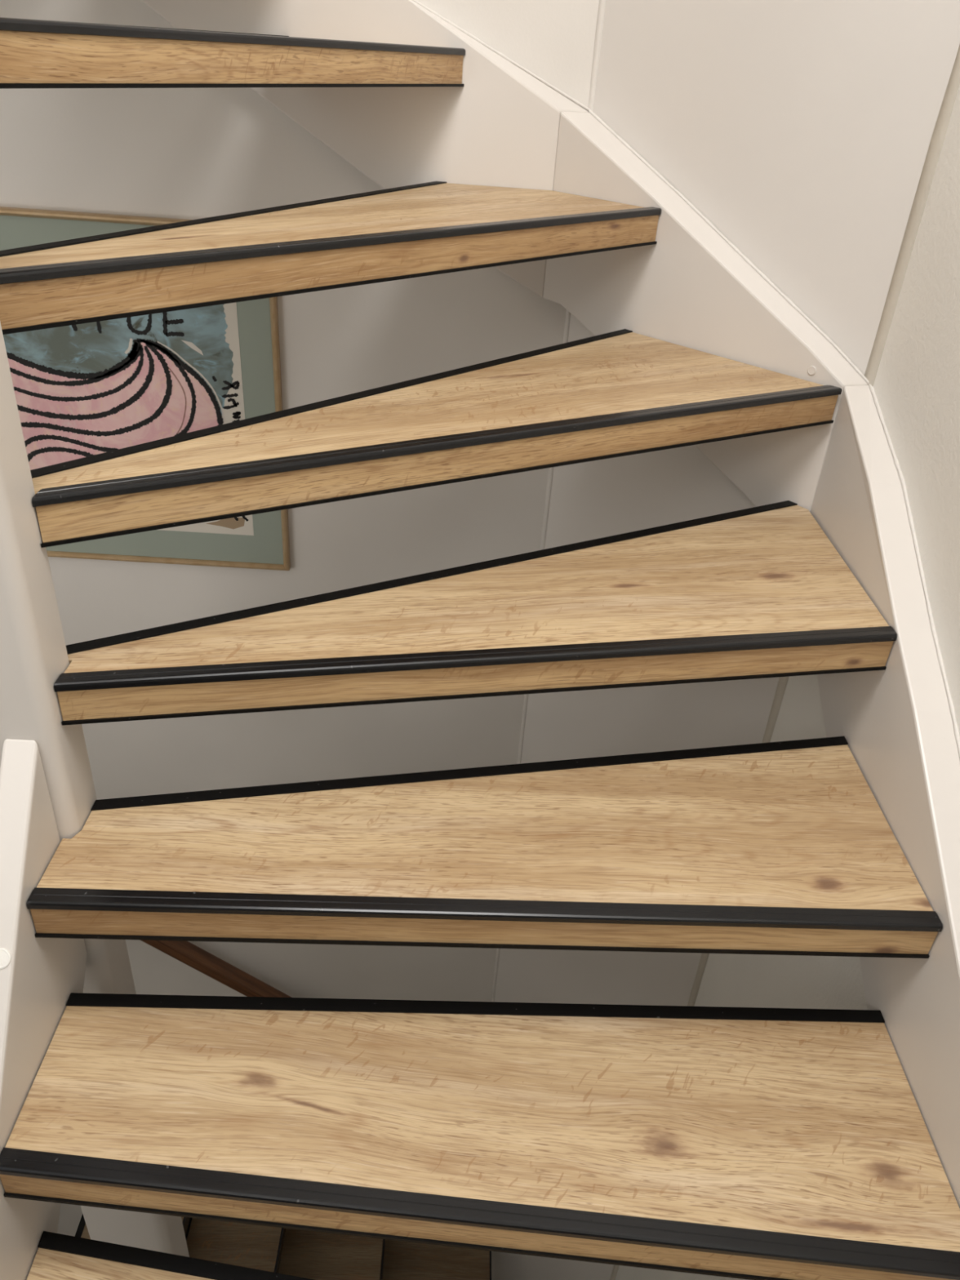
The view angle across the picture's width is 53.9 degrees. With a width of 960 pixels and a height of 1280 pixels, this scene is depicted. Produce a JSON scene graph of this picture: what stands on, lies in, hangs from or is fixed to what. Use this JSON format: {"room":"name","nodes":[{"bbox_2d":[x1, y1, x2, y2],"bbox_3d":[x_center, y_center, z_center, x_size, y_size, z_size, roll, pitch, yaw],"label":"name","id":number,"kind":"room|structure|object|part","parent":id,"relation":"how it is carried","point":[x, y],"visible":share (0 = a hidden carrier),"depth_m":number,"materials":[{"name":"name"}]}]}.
{"room":"staircase","nodes":[
{"label":"staircase","id":0,"kind":"room"},
{"bbox_2d":[0,0,599,1236],"bbox_3d":[-1.055,-0.039,2.038,2.410,5.700,0.100,3,32,-2],"label":"wall","id":1,"kind":"structure","parent":0,"point":[186,153],"depth_m":1.82,"materials":[{"name":"paint"}]},
{"bbox_2d":[75,1213,190,1239],"bbox_3d":[-0.928,1.599,2.483,0.275,0.048,0.888,3,32,-2],"label":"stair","id":2,"kind":"structure","parent":1,"relation":"attached to","point":[82,1231],"depth_m":2.50,"materials":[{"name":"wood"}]},
{"bbox_3d":[-1.057,1.592,2.479,0.016,0.048,0.888,3,32,-2],"label":"edge trim","id":3,"kind":"part","parent":2,"relation":"part of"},
{"bbox_2d":[0,206,290,570],"bbox_3d":[-0.812,-0.437,1.715,0.901,0.641,0.020,3,32,-2],"label":"framed picture","id":4,"kind":"object","parent":1,"relation":"attached to","point":[82,390],"visible":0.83,"depth_m":1.70,"materials":[{"name":"multicoloured paper"}]},
{"bbox_2d":[3,303,244,528],"bbox_3d":[-0.807,-0.434,1.716,0.729,0.469,0.001,3,32,-2],"label":"painting","id":5,"kind":"object","parent":4,"relation":"attached to","point":[82,390],"depth_m":1.70},
{"bbox_2d":[139,939,291,997],"bbox_3d":[-0.692,0.846,2.485,1.240,1.043,0.083,3,32,-2],"label":"handrail","id":6,"kind":"object","parent":1,"relation":"attached to","point":[187,953],"visible":0.13,"depth_m":2.45,"materials":[{"name":"brown wood"}]},
{"bbox_2d":[185,1217,285,1273],"bbox_3d":[-0.702,1.765,2.586,0.280,0.048,0.888,3,32,-2],"label":"stair","id":7,"kind":"structure","parent":1,"relation":"attached to","point":[255,1246],"depth_m":2.65,"materials":[{"name":"brown wood"}]},
{"bbox_3d":[-0.834,1.757,2.582,0.016,0.048,0.888,3,32,-2],"label":"edge trim","id":8,"kind":"part","parent":7,"relation":"part of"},
{"bbox_2d":[278,1228,385,1279],"bbox_3d":[-0.452,1.931,2.689,0.325,0.048,0.888,3,32,-2],"label":"stair","id":9,"kind":"structure","parent":1,"relation":"attached to","point":[311,1255],"depth_m":2.81,"materials":[{"name":"brown wood"}]},
{"bbox_2d":[141,0,591,297],"bbox_3d":[-0.569,-1.076,1.304,1.520,1.062,0.037,3,32,-2],"label":"string","id":10,"kind":"object","parent":1,"relation":"attached to","point":[500,128],"visible":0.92,"depth_m":1.44,"materials":[{"name":"paint"}]},
{"bbox_2d":[0,17,465,88],"bbox_3d":[-0.349,-0.666,1.073,0.250,0.049,0.989,17,34,20],"label":"stair tread","id":11,"kind":"structure","parent":10,"relation":"attached to","point":[34,53],"depth_m":0.95,"materials":[{"name":"brown wood"}]},
{"bbox_3d":[-0.397,-0.648,1.038,0.015,0.048,0.893,10,33,10],"label":"edge trim","id":12,"kind":"part","parent":11,"relation":"part of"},
{"bbox_3d":[-0.240,-0.620,1.054,0.015,0.004,0.965,17,34,20],"label":"edge trim","id":13,"kind":"part","parent":11,"relation":"part of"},
{"bbox_2d":[0,181,661,334],"bbox_3d":[-0.224,-0.502,1.165,0.342,0.049,1.055,30,40,35],"label":"stair tread","id":14,"kind":"structure","parent":10,"relation":"attached to","point":[433,228],"depth_m":1.03,"materials":[{"name":"brown wood"}]},
{"bbox_3d":[-0.280,-0.489,1.137,0.015,0.048,0.974,18,35,21],"label":"edge trim","id":15,"kind":"part","parent":14,"relation":"part of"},
{"bbox_3d":[-0.097,-0.422,1.095,0.015,0.004,1.020,30,40,35],"label":"edge trim","id":16,"kind":"part","parent":14,"relation":"part of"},
{"bbox_2d":[382,1239,491,1279],"bbox_3d":[-0.154,2.101,2.794,0.375,0.048,0.888,3,32,-2],"label":"stair","id":17,"kind":"structure","parent":1,"relation":"attached to","point":[402,1260],"depth_m":2.98,"materials":[{"name":"brown wood"}]},
{"bbox_2d":[491,0,959,1279],"bbox_3d":[0.336,0.151,1.902,0.099,5.700,0.635,-26,43,-38],"label":"wall","id":18,"kind":"structure","parent":0,"point":[802,131],"depth_m":1.34,"materials":[{"name":"paint"}]},
{"bbox_2d":[490,0,605,1001],"bbox_3d":[0.106,0.054,2.028,0.011,5.700,0.006,3,32,-2],"label":"trim","id":19,"kind":"structure","parent":18,"relation":"attached to","point":[599,27],"depth_m":1.79,"materials":[{"name":"paint"}]},
{"bbox_2d":[542,110,869,512],"bbox_3d":[0.331,-0.478,1.452,0.563,0.548,0.062,29,40,33],"label":"string","id":20,"kind":"object","parent":18,"relation":"attached to","point":[693,288],"visible":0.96,"depth_m":1.41,"materials":[{"name":"paint"}]},
{"bbox_2d":[30,328,841,547],"bbox_3d":[-0.058,-0.297,1.197,1.072,0.049,0.354,-14,36,-26],"label":"stair tread","id":21,"kind":"structure","parent":20,"relation":"attached to","point":[624,392],"depth_m":1.08,"materials":[{"name":"brown wood"}]},
{"bbox_3d":[-0.114,-0.294,1.187,0.015,0.048,1.016,29,40,34],"label":"edge trim","id":22,"kind":"part","parent":21,"relation":"part of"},
{"bbox_3d":[0.042,-0.199,1.097,1.028,0.004,0.015,-14,36,-26],"label":"edge trim","id":23,"kind":"part","parent":21,"relation":"part of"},
{"bbox_3d":[0.045,-0.215,1.084,1.024,0.038,0.003,-14,36,-26],"label":"panel","id":24,"kind":"part","parent":21,"relation":"part of","materials":[{"name":"brown wood"}]},
{"bbox_2d":[609,44,959,1279],"bbox_3d":[0.491,0.282,1.712,0.004,5.700,0.021,-9,35,-21],"label":"trim","id":25,"kind":"structure","parent":18,"relation":"attached to","point":[942,122],"depth_m":1.22,"materials":[{"name":"paint"}]},
{"bbox_2d":[615,84,959,1279],"bbox_3d":[0.534,1.420,-0.089,0.100,5.700,4.342,3,32,-2],"label":"wall","id":26,"kind":"structure","parent":0,"point":[917,384],"depth_m":1.17,"materials":[{"name":"beige paint"}]},
{"bbox_2d":[810,383,959,1208],"bbox_3d":[0.471,0.786,0.817,0.047,1.417,2.050,3,32,-2],"label":"string","id":27,"kind":"object","parent":26,"relation":"attached to","point":[898,723],"visible":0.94,"depth_m":1.08,"materials":[{"name":"paint"}]},
{"bbox_2d":[26,1231,313,1279],"bbox_3d":[-0.008,0.761,0.878,0.953,0.049,0.243,8,32,5],"label":"stair tread","id":28,"kind":"structure","parent":27,"relation":"attached to","point":[59,1256],"depth_m":0.98,"materials":[{"name":"brown wood"}]},
{"bbox_2d":[53,500,897,725],"bbox_3d":[0.015,-0.062,1.172,1.022,0.049,0.377,-3,33,-12],"label":"stair tread","id":29,"kind":"structure","parent":27,"relation":"attached to","point":[759,592],"depth_m":1.06,"materials":[{"name":"brown wood"}]},
{"bbox_3d":[0.004,-0.074,1.189,1.062,0.048,0.015,-14,36,-26],"label":"edge trim","id":30,"kind":"part","parent":29,"relation":"part of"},
{"bbox_3d":[0.034,0.054,1.032,0.917,0.004,0.015,-3,33,-12],"label":"edge trim","id":31,"kind":"part","parent":29,"relation":"part of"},
{"bbox_3d":[0.035,0.039,1.018,0.913,0.038,0.004,-3,33,-12],"label":"panel","id":32,"kind":"part","parent":29,"relation":"part of","materials":[{"name":"beige wood"}]},
{"bbox_2d":[0,992,959,1279],"bbox_3d":[0.006,0.478,0.991,0.925,0.049,0.279,5,32,2],"label":"stair tread","id":33,"kind":"structure","parent":27,"relation":"attached to","point":[742,1143],"depth_m":0.94,"materials":[{"name":"brown wood"}]},
{"bbox_3d":[0.001,0.567,0.891,0.913,0.004,0.015,5,32,2],"label":"edge trim","id":34,"kind":"part","parent":33,"relation":"part of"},
{"bbox_3d":[0.004,0.430,1.066,0.907,0.048,0.102,5,32,2],"label":"edge trim","id":35,"kind":"part","parent":33,"relation":"part of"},
{"bbox_3d":[0.003,0.551,0.878,0.911,0.038,0.003,5,32,2],"label":"panel","id":36,"kind":"part","parent":33,"relation":"part of","materials":[{"name":"brown wood"}]},
{"bbox_2d":[26,736,942,958],"bbox_3d":[0.016,0.209,1.080,0.919,0.049,0.313,2,32,-3],"label":"stair tread","id":37,"kind":"structure","parent":27,"relation":"attached to","point":[780,847],"depth_m":1.00,"materials":[{"name":"brown wood"}]},
{"bbox_3d":[0.024,0.174,1.136,0.918,0.048,0.015,-3,33,-12],"label":"edge trim","id":38,"kind":"part","parent":37,"relation":"part of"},
{"bbox_3d":[0.014,0.308,0.965,0.911,0.004,0.015,2,32,-3],"label":"edge trim","id":39,"kind":"part","parent":37,"relation":"part of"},
{"bbox_3d":[0.015,0.292,0.952,0.909,0.038,0.003,2,32,-3],"label":"panel","id":40,"kind":"part","parent":37,"relation":"part of","materials":[{"name":"brown wood"}]},
{"bbox_3d":[-1.076,3.695,1.559,2.960,0.100,4.890,3,32,-2],"label":"floor","id":41,"kind":"structure","parent":0,"visible":0},
{"bbox_2d":[0,322,189,1257],"bbox_3d":[-0.501,0.453,1.182,0.116,4.250,0.064,3,32,-2],"label":"newel post","id":42,"kind":"object","parent":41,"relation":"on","point":[33,655],"visible":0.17,"depth_m":0.90,"materials":[{"name":"paint"}]},
{"bbox_2d":[0,738,86,1279],"bbox_3d":[-0.511,1.258,0.869,0.034,1.918,1.324,3,32,-2],"label":"string","id":43,"kind":"object","parent":42,"relation":"attached to","point":[38,976],"visible":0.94,"depth_m":0.92,"materials":[{"name":"paint"}]}
]}

